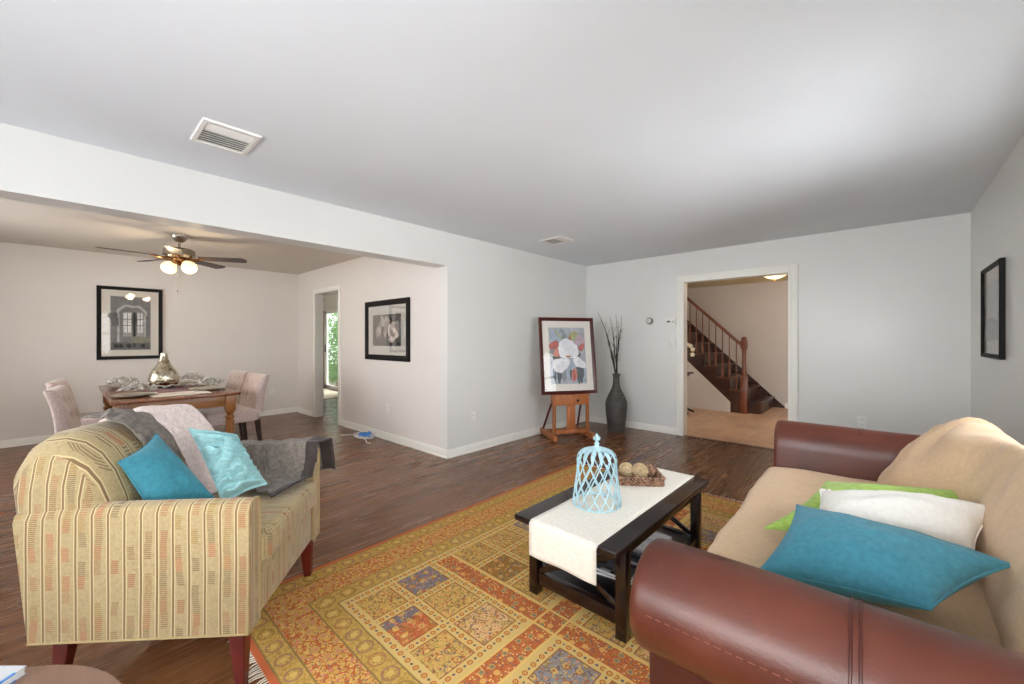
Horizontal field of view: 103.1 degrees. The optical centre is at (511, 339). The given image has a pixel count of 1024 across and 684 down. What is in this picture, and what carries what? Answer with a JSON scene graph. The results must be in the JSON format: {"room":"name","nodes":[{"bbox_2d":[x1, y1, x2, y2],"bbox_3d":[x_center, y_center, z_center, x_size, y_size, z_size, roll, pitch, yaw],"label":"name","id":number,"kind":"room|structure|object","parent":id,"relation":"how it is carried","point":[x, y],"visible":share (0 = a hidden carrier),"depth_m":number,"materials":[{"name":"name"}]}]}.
{"room":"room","nodes":[
{"label":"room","id":0,"kind":"room"},
{"bbox_2d":[0,242,297,439],"bbox_3d":[-5.428,0.061,5.572,0.120,2.441,4.891,0,0,42],"label":"wall","id":1,"kind":"structure","parent":0,"point":[219,322],"depth_m":5.49,"materials":[{"name":"paint"}]},
{"bbox_2d":[96,285,162,359],"bbox_3d":[-5.274,-0.226,5.628,0.030,0.990,0.668,0,0,42],"label":"framed picture","id":2,"kind":"object","parent":1,"relation":"attached to","point":[129,321],"visible":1,"depth_m":5.61,"materials":[{"name":"black paint"}]},
{"bbox_2d":[107,296,150,349],"bbox_3d":[-5.286,-0.226,5.618,0.003,0.730,0.439,0,0,42],"label":"print","id":3,"kind":"object","parent":2,"relation":"attached to","point":[128,317],"depth_m":5.61},
{"bbox_2d":[0,407,297,447],"bbox_3d":[-5.416,1.237,5.480,0.022,0.090,4.771,0,0,42],"label":"baseboard","id":4,"kind":"structure","parent":1,"relation":"attached to","point":[37,439],"depth_m":5.00,"materials":[{"name":"paint"}]},
{"bbox_2d":[269,388,273,394],"bbox_3d":[-4.094,0.882,6.933,0.010,0.115,0.072,0,0,42],"label":"wall outlet","id":5,"kind":"object","parent":1,"relation":"attached to","point":[271,390],"visible":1,"depth_m":6.92,"materials":[{"name":"white plastic"}]},
{"bbox_2d":[0,198,361,274],"bbox_3d":[-4.011,-1.209,4.126,4.123,0.100,4.871,0,0,42],"label":"ceiling","id":6,"kind":"structure","parent":0,"point":[21,222],"depth_m":4.75,"materials":[{"name":"paint"}]},
{"bbox_2d":[96,234,246,293],"bbox_3d":[-3.727,-0.834,4.494,1.253,0.650,1.233,0,0,42],"label":"ceiling fan","id":7,"kind":"object","parent":6,"relation":"hanging from","point":[178,255],"visible":1,"depth_m":4.50,"materials":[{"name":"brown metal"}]},
{"bbox_2d":[0,123,585,449],"bbox_3d":[-1.446,0.061,3.727,0.200,2.441,7.547,0,0,42],"label":"wall","id":8,"kind":"structure","parent":0,"point":[36,167],"depth_m":4.06,"materials":[{"name":"paint"}]},
{"bbox_2d":[471,412,474,421],"bbox_3d":[-0.446,0.888,4.664,0.010,0.115,0.072,0,0,42],"label":"wall outlet","id":9,"kind":"object","parent":8,"relation":"attached to","point":[472,413],"visible":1,"depth_m":4.66,"materials":[{"name":"white plastic"}]},
{"bbox_2d":[448,415,584,458],"bbox_3d":[0.247,1.237,5.412,0.022,0.090,2.776,0,0,42],"label":"baseboard","id":10,"kind":"structure","parent":8,"relation":"attached to","point":[462,450],"depth_m":5.00,"materials":[{"name":"paint"}]},
{"bbox_2d":[323,294,337,310],"bbox_3d":[-2.608,0.061,8.705,8.397,2.441,0.120,0,0,42],"label":"wall","id":11,"kind":"structure","parent":0,"point":[330,302],"depth_m":10.54,"materials":[{"name":"paint"}]},
{"bbox_2d":[323,311,323,387],"bbox_3d":[-5.052,0.257,10.921,0.100,2.050,0.110,0,0,42],"label":"trim","id":12,"kind":"structure","parent":11,"relation":"attached to","point":[323,311],"depth_m":10.86,"materials":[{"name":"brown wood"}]},
{"bbox_2d":[324,309,337,389],"bbox_3d":[-4.371,0.257,10.294,1.750,2.050,0.075,0,0,42],"label":"door","id":13,"kind":"structure","parent":11,"relation":"in","point":[330,316],"depth_m":10.64,"materials":[{"name":"clear glass"}]},
{"bbox_2d":[298,256,440,447],"bbox_3d":[-2.260,0.061,5.906,4.103,2.441,0.120,0,0,42],"label":"wall","id":14,"kind":"structure","parent":0,"point":[411,390],"depth_m":5.30,"materials":[{"name":"paint"}]},
{"bbox_2d":[313,285,340,424],"bbox_3d":[-2.896,0.230,6.474,0.985,2.105,0.142,0,0,42],"label":"trim","id":15,"kind":"structure","parent":14,"relation":"attached to","point":[318,294],"depth_m":6.73,"materials":[{"name":"paint"}]},
{"bbox_2d":[297,407,447,458],"bbox_3d":[-2.258,1.237,5.809,4.237,0.090,0.022,0,0,42],"label":"baseboard","id":16,"kind":"structure","parent":14,"relation":"attached to","point":[427,448],"depth_m":5.08,"materials":[{"name":"paint"}]},
{"bbox_2d":[365,297,409,361],"bbox_3d":[-1.616,-0.121,5.213,1.050,0.775,0.032,0,0,42],"label":"framed picture","id":17,"kind":"object","parent":14,"relation":"attached to","point":[387,322],"visible":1,"depth_m":5.17,"materials":[{"name":"black paint"}]},
{"bbox_2d":[388,325,398,342],"bbox_3d":[-1.615,-0.121,5.214,0.680,0.405,0.006,0,0,42],"label":"print","id":18,"kind":"object","parent":17,"relation":"attached to","point":[393,330],"depth_m":5.09,"materials":[{"name":"white paper"}]},
{"bbox_2d":[0,388,787,683],"bbox_3d":[-1.442,1.332,6.200,13.700,0.100,11.400,0,0,42],"label":"floor","id":19,"kind":"structure","parent":0,"point":[378,491],"depth_m":3.73,"materials":[{"name":"brown wood"}]},
{"bbox_2d":[43,385,84,433],"bbox_3d":[-3.797,0.852,3.759,0.643,0.860,0.500,0,0,-40],"label":"dining chair","id":20,"kind":"object","parent":19,"relation":"on","point":[62,404],"visible":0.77,"depth_m":3.45,"materials":[{"name":"fabric"}]},
{"bbox_2d":[12,665,120,683],"bbox_3d":[-1.016,1.007,0.571,0.704,0.550,0.704,0,0,42],"label":"side table","id":21,"kind":"object","parent":19,"relation":"on","point":[45,674],"visible":0.85,"depth_m":0.89,"materials":[{"name":"brown wood"}]},
{"bbox_2d":[0,665,26,683],"bbox_3d":[-1.169,0.723,0.752,0.213,0.017,0.278,0,0,-1],"label":"magazine","id":22,"kind":"object","parent":21,"relation":"on","point":[8,674],"visible":1,"depth_m":0.88,"materials":[{"name":"paper"}]},
{"bbox_2d":[45,379,104,424],"bbox_3d":[-4.482,0.852,4.372,0.643,0.860,0.500,0,0,-40],"label":"dining chair","id":23,"kind":"object","parent":19,"relation":"on","point":[84,421],"visible":0.1,"depth_m":4.19,"materials":[{"name":"fabric"}]},
{"bbox_2d":[12,420,319,683],"bbox_3d":[-1.423,0.815,1.802,0.890,0.935,0.798,0,0,-8],"label":"armchair","id":24,"kind":"object","parent":19,"relation":"on","point":[98,561],"visible":0.77,"depth_m":1.46,"materials":[{"name":"fabric"}]},
{"bbox_2d":[84,408,183,461],"bbox_3d":[-1.602,0.470,1.742,0.303,0.357,0.185,0,0,-12],"label":"throw blanket","id":25,"kind":"object","parent":24,"relation":"on","point":[144,425],"visible":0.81,"depth_m":1.73,"materials":[{"name":"grey fabric"}]},
{"bbox_2d":[99,404,217,493],"bbox_3d":[-1.508,0.588,2.026,0.676,0.547,0.378,0,0,-15],"label":"throw blanket","id":26,"kind":"object","parent":24,"relation":"on","point":[176,418],"visible":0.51,"depth_m":1.95,"materials":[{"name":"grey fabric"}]},
{"bbox_2d":[117,434,214,499],"bbox_3d":[-1.388,0.539,1.629,0.245,0.282,0.217,0,0,-2],"label":"throw pillow","id":27,"kind":"object","parent":24,"relation":"on","point":[155,471],"visible":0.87,"depth_m":1.60,"materials":[{"name":"teal fabric"}]},
{"bbox_2d":[188,428,266,497],"bbox_3d":[-1.304,0.556,1.869,0.313,0.309,0.176,0,0,26],"label":"throw pillow","id":28,"kind":"object","parent":24,"relation":"on","point":[231,468],"visible":0.95,"depth_m":1.82,"materials":[{"name":"teal fabric"}]},
{"bbox_2d":[212,481,316,561],"bbox_3d":[-1.240,0.807,1.829,0.520,0.130,0.600,0,0,-8],"label":"seat cushion","id":29,"kind":"object","parent":24,"relation":"on","point":[281,513],"depth_m":1.81,"materials":[{"name":"fabric"}]},
{"bbox_2d":[241,436,335,497],"bbox_3d":[-1.229,0.670,2.046,0.547,0.276,0.455,0,0,-11],"label":"throw blanket","id":30,"kind":"object","parent":24,"relation":"on","point":[283,464],"visible":0.65,"depth_m":2.11,"materials":[{"name":"grey fabric"}]},
{"bbox_2d":[98,380,240,433],"bbox_3d":[-3.777,0.907,4.427,1.890,0.750,0.950,0,0,42],"label":"dining table","id":31,"kind":"object","parent":19,"relation":"on","point":[226,397],"visible":0.48,"depth_m":3.99,"materials":[{"name":"brown wood"}]},
{"bbox_2d":[101,385,135,388],"bbox_3d":[-4.266,0.518,4.447,0.324,0.022,0.324,0,0,42],"label":"plate","id":32,"kind":"object","parent":31,"relation":"on","point":[112,386],"visible":0.52,"depth_m":4.42,"materials":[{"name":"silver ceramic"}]},
{"bbox_2d":[104,375,137,384],"bbox_3d":[-4.273,0.440,4.462,0.259,0.107,0.290,0,0,-9],"label":"leaf garland","id":33,"kind":"object","parent":32,"relation":"on","point":[118,380],"visible":0.94,"depth_m":4.40,"materials":[{"name":"silver metal"}]},
{"bbox_2d":[110,392,157,397],"bbox_3d":[-3.515,0.518,3.787,0.324,0.022,0.324,0,0,42],"label":"plate","id":34,"kind":"object","parent":31,"relation":"on","point":[135,394],"visible":1,"depth_m":3.80,"materials":[{"name":"beige ceramic"}]},
{"bbox_2d":[115,380,157,391],"bbox_3d":[-3.501,0.436,3.818,0.243,0.113,0.281,0,0,26],"label":"leaf garland","id":35,"kind":"object","parent":34,"relation":"on","point":[141,386],"visible":1,"depth_m":3.78,"materials":[{"name":"silver metal"}]},
{"bbox_2d":[144,385,192,392],"bbox_3d":[-3.762,0.531,4.406,1.550,0.002,0.340,0,0,42],"label":"table runner","id":36,"kind":"object","parent":31,"relation":"on","point":[180,388],"visible":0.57,"depth_m":4.32,"materials":[{"name":"red fabric"}]},
{"bbox_2d":[148,353,179,387],"bbox_3d":[-3.833,0.339,4.477,0.268,0.381,0.268,0,0,42],"label":"vase","id":37,"kind":"object","parent":36,"relation":"on","point":[164,373],"visible":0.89,"depth_m":4.41,"materials":[{"name":"silver glass"}]},
{"bbox_2d":[148,381,191,387],"bbox_3d":[-3.818,0.497,4.492,0.451,0.046,0.429,0,0,-11],"label":"leaf garland","id":38,"kind":"object","parent":36,"relation":"on","point":[182,382],"visible":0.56,"depth_m":4.42,"materials":[{"name":"silver metal"}]},
{"bbox_2d":[148,390,211,397],"bbox_3d":[-3.262,0.528,3.989,0.330,0.003,0.450,0,0,39],"label":"placemat","id":39,"kind":"object","parent":31,"relation":"on","point":[194,391],"visible":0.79,"depth_m":3.98,"materials":[{"name":"beige fabric"}]},
{"bbox_2d":[179,380,197,383],"bbox_3d":[-3.885,0.518,4.939,0.324,0.022,0.324,0,0,42],"label":"plate","id":40,"kind":"object","parent":31,"relation":"on","point":[189,381],"visible":0.32,"depth_m":5.00,"materials":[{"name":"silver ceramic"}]},
{"bbox_2d":[179,372,204,379],"bbox_3d":[-3.873,0.436,4.909,0.327,0.108,0.223,0,0,1],"label":"leaf garland","id":41,"kind":"object","parent":40,"relation":"on","point":[195,376],"visible":0.95,"depth_m":4.90,"materials":[{"name":"silver metal"}]},
{"bbox_2d":[188,386,225,389],"bbox_3d":[-3.220,0.518,4.303,0.324,0.022,0.324,0,0,42],"label":"plate","id":42,"kind":"object","parent":31,"relation":"on","point":[203,387],"visible":1,"depth_m":4.33,"materials":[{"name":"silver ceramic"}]},
{"bbox_2d":[191,376,224,385],"bbox_3d":[-3.218,0.437,4.309,0.260,0.098,0.292,0,0,42],"label":"leaf garland","id":43,"kind":"object","parent":42,"relation":"on","point":[210,379],"visible":1,"depth_m":4.28,"materials":[{"name":"silver metal"}]},
{"bbox_2d":[197,370,250,438],"bbox_3d":[-3.801,0.852,5.216,0.500,0.860,0.643,0,0,37],"label":"dining chair","id":44,"kind":"object","parent":19,"relation":"on","point":[236,378],"visible":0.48,"depth_m":5.29,"materials":[{"name":"fabric"}]},
{"bbox_2d":[198,373,269,440],"bbox_3d":[-3.294,0.852,4.779,0.500,0.860,0.643,0,0,37],"label":"dining chair","id":45,"kind":"object","parent":19,"relation":"on","point":[252,396],"visible":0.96,"depth_m":4.80,"materials":[{"name":"fabric"}]},
{"bbox_2d":[323,389,337,398],"bbox_3d":[-4.602,1.274,9.635,2.000,0.013,0.900,0,0,42],"label":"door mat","id":46,"kind":"object","parent":19,"relation":"on","point":[327,394],"visible":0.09,"depth_m":9.40,"materials":[{"name":"beige fabric"}]},
{"bbox_2d":[344,431,373,443],"bbox_3d":[-1.949,1.246,5.307,0.706,0.071,0.285,0,0,42],"label":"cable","id":47,"kind":"object","parent":19,"relation":"on","point":[361,435],"visible":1,"depth_m":5.25,"materials":[{"name":"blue plastic"}]},
{"bbox_2d":[228,463,741,683],"bbox_3d":[0.552,1.278,2.250,2.466,0.009,3.155,0,0,42],"label":"area rug","id":48,"kind":"object","parent":19,"relation":"on","point":[448,599],"visible":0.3,"depth_m":1.85,"materials":[{"name":"carpet"}]},
{"bbox_2d":[515,462,708,643],"bbox_3d":[0.605,1.063,2.232,0.548,0.422,1.160,0,0,42],"label":"coffee table","id":49,"kind":"object","parent":48,"relation":"on","point":[609,599],"visible":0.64,"depth_m":1.96,"materials":[{"name":"brown wood"}]},
{"bbox_2d":[529,468,694,585],"bbox_3d":[0.610,0.929,2.223,0.360,0.162,1.184,0,0,42],"label":"table runner","id":50,"kind":"object","parent":49,"relation":"on","point":[567,537],"visible":0.75,"depth_m":1.88,"materials":[{"name":"beige fabric"}]},
{"bbox_2d":[572,433,621,512],"bbox_3d":[0.438,0.663,2.100,0.249,0.362,0.249,0,0,3],"label":"birdcage","id":51,"kind":"object","parent":50,"relation":"on","point":[596,448],"visible":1,"depth_m":2.05,"materials":[{"name":"blue paint"}]},
{"bbox_2d":[614,466,665,486],"bbox_3d":[0.756,0.819,2.440,0.275,0.054,0.215,0,0,5],"label":"wicker basket","id":52,"kind":"object","parent":50,"relation":"on","point":[658,479],"visible":0.58,"depth_m":2.34,"materials":[{"name":"brown wicker"}]},
{"bbox_2d":[618,462,632,476],"bbox_3d":[0.694,0.792,2.469,0.094,0.094,0.094,0,0,42],"label":"decorative ball","id":53,"kind":"object","parent":52,"relation":"in","point":[625,469],"visible":0.88,"depth_m":2.44,"materials":[{"name":"beige wicker"}]},
{"bbox_2d":[633,463,647,476],"bbox_3d":[0.770,0.791,2.448,0.096,0.097,0.096,0,0,42],"label":"decorative ball","id":54,"kind":"object","parent":52,"relation":"in","point":[639,469],"visible":0.89,"depth_m":2.42,"materials":[{"name":"beige wicker"}]},
{"bbox_2d":[645,464,655,476],"bbox_3d":[0.839,0.801,2.486,0.078,0.079,0.078,0,0,42],"label":"decorative ball","id":55,"kind":"object","parent":52,"relation":"in","point":[651,469],"visible":0.69,"depth_m":2.46,"materials":[{"name":"wicker"}]},
{"bbox_2d":[596,571,631,584],"bbox_3d":[0.565,1.160,2.099,0.213,0.017,0.278,0,0,31],"label":"magazine","id":56,"kind":"object","parent":49,"relation":"on","point":[597,572],"visible":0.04,"depth_m":2.00,"materials":[{"name":"paper"}]},
{"bbox_2d":[596,550,641,582],"bbox_3d":[0.562,1.142,2.088,0.213,0.017,0.278,0,0,40],"label":"magazine","id":57,"kind":"object","parent":56,"relation":"on","point":[605,567],"visible":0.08,"depth_m":2.04,"materials":[{"name":"paper"}]},
{"bbox_2d":[548,527,689,601],"bbox_3d":[0.605,1.176,2.232,0.448,0.015,0.880,0,0,42],"label":"shelf","id":58,"kind":"object","parent":49,"relation":"attached to","point":[683,537],"depth_m":1.98,"materials":[{"name":"black paint"}]},
{"bbox_2d":[634,531,671,552],"bbox_3d":[0.759,1.160,2.355,0.278,0.017,0.213,0,0,-42],"label":"magazine","id":59,"kind":"object","parent":49,"relation":"on","point":[641,547],"visible":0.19,"depth_m":2.35,"materials":[{"name":"paper"}]},
{"bbox_2d":[540,393,595,441],"bbox_3d":[0.724,0.569,5.382,0.565,1.406,0.560,0,0,-15],"label":"easel","id":60,"kind":"object","parent":19,"relation":"on","point":[570,400],"visible":0.87,"depth_m":5.23,"materials":[{"name":"brown wood"}]},
{"bbox_2d":[538,317,597,394],"bbox_3d":[0.731,0.207,5.310,0.765,0.994,0.172,0,0,-15],"label":"framed picture","id":61,"kind":"object","parent":60,"relation":"on","point":[566,345],"visible":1,"depth_m":5.31,"materials":[{"name":"paper"}]},
{"bbox_2d":[548,328,586,384],"bbox_3d":[0.729,0.214,5.311,0.519,0.752,0.005,0,-8,-15],"label":"print","id":62,"kind":"object","parent":61,"relation":"attached to","point":[566,345],"depth_m":5.31},
{"bbox_2d":[605,373,626,432],"bbox_3d":[1.461,0.879,5.699,0.300,0.806,0.300,0,0,42],"label":"floor vase","id":63,"kind":"object","parent":19,"relation":"on","point":[616,402],"visible":0.99,"depth_m":5.60,"materials":[{"name":"ceramic"}]},
{"bbox_2d":[600,318,614,372],"bbox_3d":[1.323,0.106,5.668,0.268,0.981,0.014,0,0,-8],"label":"twig","id":64,"kind":"object","parent":63,"relation":"in","point":[600,318],"visible":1,"depth_m":5.67,"materials":[{"name":"brown wood"}]},
{"bbox_2d":[601,321,615,373],"bbox_3d":[1.358,0.161,5.697,0.222,0.871,0.013,0,0,7],"label":"twig","id":65,"kind":"object","parent":63,"relation":"in","point":[601,321],"visible":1,"depth_m":5.69,"materials":[{"name":"brown wood"}]},
{"bbox_2d":[609,316,616,372],"bbox_3d":[1.415,0.136,5.658,0.137,0.921,0.037,0,0,-15],"label":"twig","id":66,"kind":"object","parent":63,"relation":"in","point":[609,316],"visible":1,"depth_m":5.67,"materials":[{"name":"black wood"}]},
{"bbox_2d":[612,319,617,373],"bbox_3d":[1.442,0.126,5.683,0.075,0.940,0.026,0,0,-13],"label":"twig","id":67,"kind":"object","parent":63,"relation":"in","point":[616,319],"visible":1,"depth_m":5.68,"materials":[{"name":"black wood"}]},
{"bbox_2d":[687,372,693,414],"bbox_3d":[2.826,0.926,7.309,0.776,0.719,0.334,0,0,42],"label":"console table","id":68,"kind":"object","parent":19,"relation":"on","point":[688,373],"visible":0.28,"depth_m":7.15,"materials":[{"name":"black paint"}]},
{"bbox_2d":[687,342,694,356],"bbox_3d":[2.994,0.305,7.078,0.214,0.522,0.335,0,0,-7],"label":"potted orchid","id":69,"kind":"object","parent":68,"relation":"on","point":[690,345],"visible":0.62,"depth_m":6.97,"materials":[{"name":"white plant"}]},
{"bbox_2d":[687,296,784,413],"bbox_3d":[3.919,-0.116,7.910,2.161,2.816,1.182,0,0,42],"label":"staircase","id":70,"kind":"structure","parent":19,"relation":"on","point":[746,395],"depth_m":7.43,"materials":[{"name":"brown wood"}]},
{"bbox_2d":[629,417,1023,683],"bbox_3d":[1.398,0.825,1.604,1.036,0.915,2.405,0,0,41],"label":"leather sofa","id":71,"kind":"object","parent":19,"relation":"on","point":[712,616],"visible":0.81,"depth_m":0.97,"materials":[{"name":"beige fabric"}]},
{"bbox_2d":[707,467,1003,646],"bbox_3d":[1.373,0.893,1.625,0.971,0.224,1.856,0,0,41],"label":"seat cushion","id":72,"kind":"object","parent":71,"relation":"on","point":[970,612],"depth_m":1.63,"materials":[{"name":"beige fabric"}]},
{"bbox_2d":[764,481,958,530],"bbox_3d":[1.430,0.683,1.630,0.816,0.161,0.364,0,0,19],"label":"throw pillow","id":73,"kind":"object","parent":71,"relation":"on","point":[783,524],"visible":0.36,"depth_m":1.65,"materials":[{"name":"green fabric"}]},
{"bbox_2d":[760,504,1009,610],"bbox_3d":[1.093,0.671,1.216,0.360,0.199,0.536,0,0,-41],"label":"throw pillow","id":74,"kind":"object","parent":71,"relation":"on","point":[847,555],"visible":0.91,"depth_m":1.16,"materials":[{"name":"teal fabric"}]},
{"bbox_2d":[819,488,984,549],"bbox_3d":[1.378,0.656,1.477,0.681,0.212,0.299,0,0,17],"label":"throw pillow","id":75,"kind":"object","parent":71,"relation":"on","point":[956,521],"visible":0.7,"depth_m":1.39,"materials":[{"name":"white fabric"}]},
{"bbox_2d":[877,417,1023,652],"bbox_3d":[1.604,0.693,1.413,0.475,0.651,1.836,0,0,41],"label":"cushion","id":76,"kind":"object","parent":71,"relation":"on","point":[973,458],"depth_m":1.34,"materials":[{"name":"beige fabric"}]},
{"bbox_2d":[0,0,1023,265],"bbox_3d":[0.130,-1.209,2.217,4.164,0.100,7.647,0,0,42],"label":"ceiling","id":77,"kind":"structure","parent":0,"point":[623,130],"depth_m":2.00,"materials":[{"name":"paint"}]},
{"bbox_2d":[190,117,261,155],"bbox_3d":[-1.637,-1.152,2.328,0.335,0.015,0.275,0,0,42],"label":"ceiling vent","id":78,"kind":"object","parent":77,"relation":"in","point":[209,132],"visible":1,"depth_m":2.31,"materials":[{"name":"white plastic"}]},
{"bbox_2d":[540,236,573,244],"bbox_3d":[0.520,-1.152,4.730,0.300,0.015,0.260,0,0,42],"label":"ceiling vent","id":79,"kind":"object","parent":77,"relation":"in","point":[559,239],"visible":1,"depth_m":4.71,"materials":[{"name":"white plastic"}]},
{"bbox_2d":[687,361,730,411],"bbox_3d":[3.332,0.472,7.731,1.515,1.620,0.055,0,0,42],"label":"wall","id":80,"kind":"structure","parent":0,"point":[701,394],"depth_m":7.52,"materials":[{"name":"paint"}]},
{"bbox_2d":[687,280,787,406],"bbox_3d":[4.915,0.061,7.888,6.600,2.441,0.125,0,0,42],"label":"wall","id":81,"kind":"structure","parent":0,"point":[757,312],"depth_m":7.95,"materials":[{"name":"paint"}]},
{"bbox_2d":[687,274,787,288],"bbox_3d":[3.799,-1.184,6.668,6.600,0.150,3.633,0,0,42],"label":"ceiling","id":82,"kind":"structure","parent":0,"point":[753,279],"depth_m":7.89,"materials":[{"name":"paint"}]},
{"bbox_2d":[763,274,786,280],"bbox_3d":[4.226,-1.026,6.543,0.380,0.165,0.380,0,0,42],"label":"ceiling light","id":83,"kind":"object","parent":82,"relation":"attached to","point":[774,277],"visible":0.52,"depth_m":6.48,"materials":[{"name":"white glass"}]},
{"bbox_2d":[586,212,970,434],"bbox_3d":[2.715,0.061,5.116,4.304,2.441,0.120,0,0,42],"label":"wall","id":84,"kind":"structure","parent":0,"point":[884,311],"depth_m":4.29,"materials":[{"name":"paint"}]},
{"bbox_2d":[589,415,675,434],"bbox_3d":[2.667,1.237,5.063,4.064,0.090,0.022,0,0,42],"label":"baseboard","id":85,"kind":"structure","parent":84,"relation":"attached to","point":[643,426],"depth_m":5.79,"materials":[{"name":"paint"}]},
{"bbox_2d":[646,318,652,323],"bbox_3d":[1.935,-0.264,5.727,0.096,0.096,0.032,0,0,42],"label":"thermostat","id":86,"kind":"object","parent":84,"relation":"attached to","point":[648,320],"visible":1,"depth_m":5.71,"materials":[{"name":"grey plastic"}]},
{"bbox_2d":[665,318,675,324],"bbox_3d":[2.155,-0.241,5.529,0.135,0.090,0.026,0,0,42],"label":"thermostat","id":87,"kind":"object","parent":84,"relation":"attached to","point":[667,321],"visible":1,"depth_m":5.52,"materials":[{"name":"white plastic"}]},
{"bbox_2d":[684,435,773,449],"bbox_3d":[2.722,1.278,5.029,1.163,0.008,0.060,0,0,42],"label":"trim","id":88,"kind":"structure","parent":84,"relation":"attached to","point":[684,435],"depth_m":5.04,"materials":[{"name":"brown wood"}]},
{"bbox_2d":[676,263,797,435],"bbox_3d":[2.755,0.213,5.065,1.351,2.138,0.142,0,0,42],"label":"trim","id":89,"kind":"structure","parent":84,"relation":"attached to","point":[791,270],"depth_m":5.12,"materials":[{"name":"paint"}]},
{"bbox_2d":[857,416,865,427],"bbox_3d":[3.616,0.851,4.203,0.072,0.115,0.010,0,0,42],"label":"wall outlet","id":90,"kind":"object","parent":84,"relation":"attached to","point":[861,421],"visible":1,"depth_m":4.20,"materials":[{"name":"white plastic"}]},
{"bbox_2d":[971,135,1023,444],"bbox_3d":[1.637,0.061,0.839,0.120,2.441,7.647,0,0,42],"label":"wall","id":91,"kind":"structure","parent":0,"point":[997,219],"depth_m":2.68,"materials":[{"name":"paint"}]},
{"bbox_2d":[981,257,1005,359],"bbox_3d":[3.419,-0.201,2.897,0.028,0.665,0.690,0,0,42],"label":"framed picture","id":92,"kind":"object","parent":91,"relation":"attached to","point":[993,277],"visible":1,"depth_m":2.84,"materials":[{"name":"black paint"}]},
{"bbox_2d":[987,318,998,340],"bbox_3d":[3.420,-0.201,2.895,0.001,0.425,0.450,0,0,42],"label":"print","id":93,"kind":"object","parent":92,"relation":"attached to","point":[992,323],"depth_m":2.88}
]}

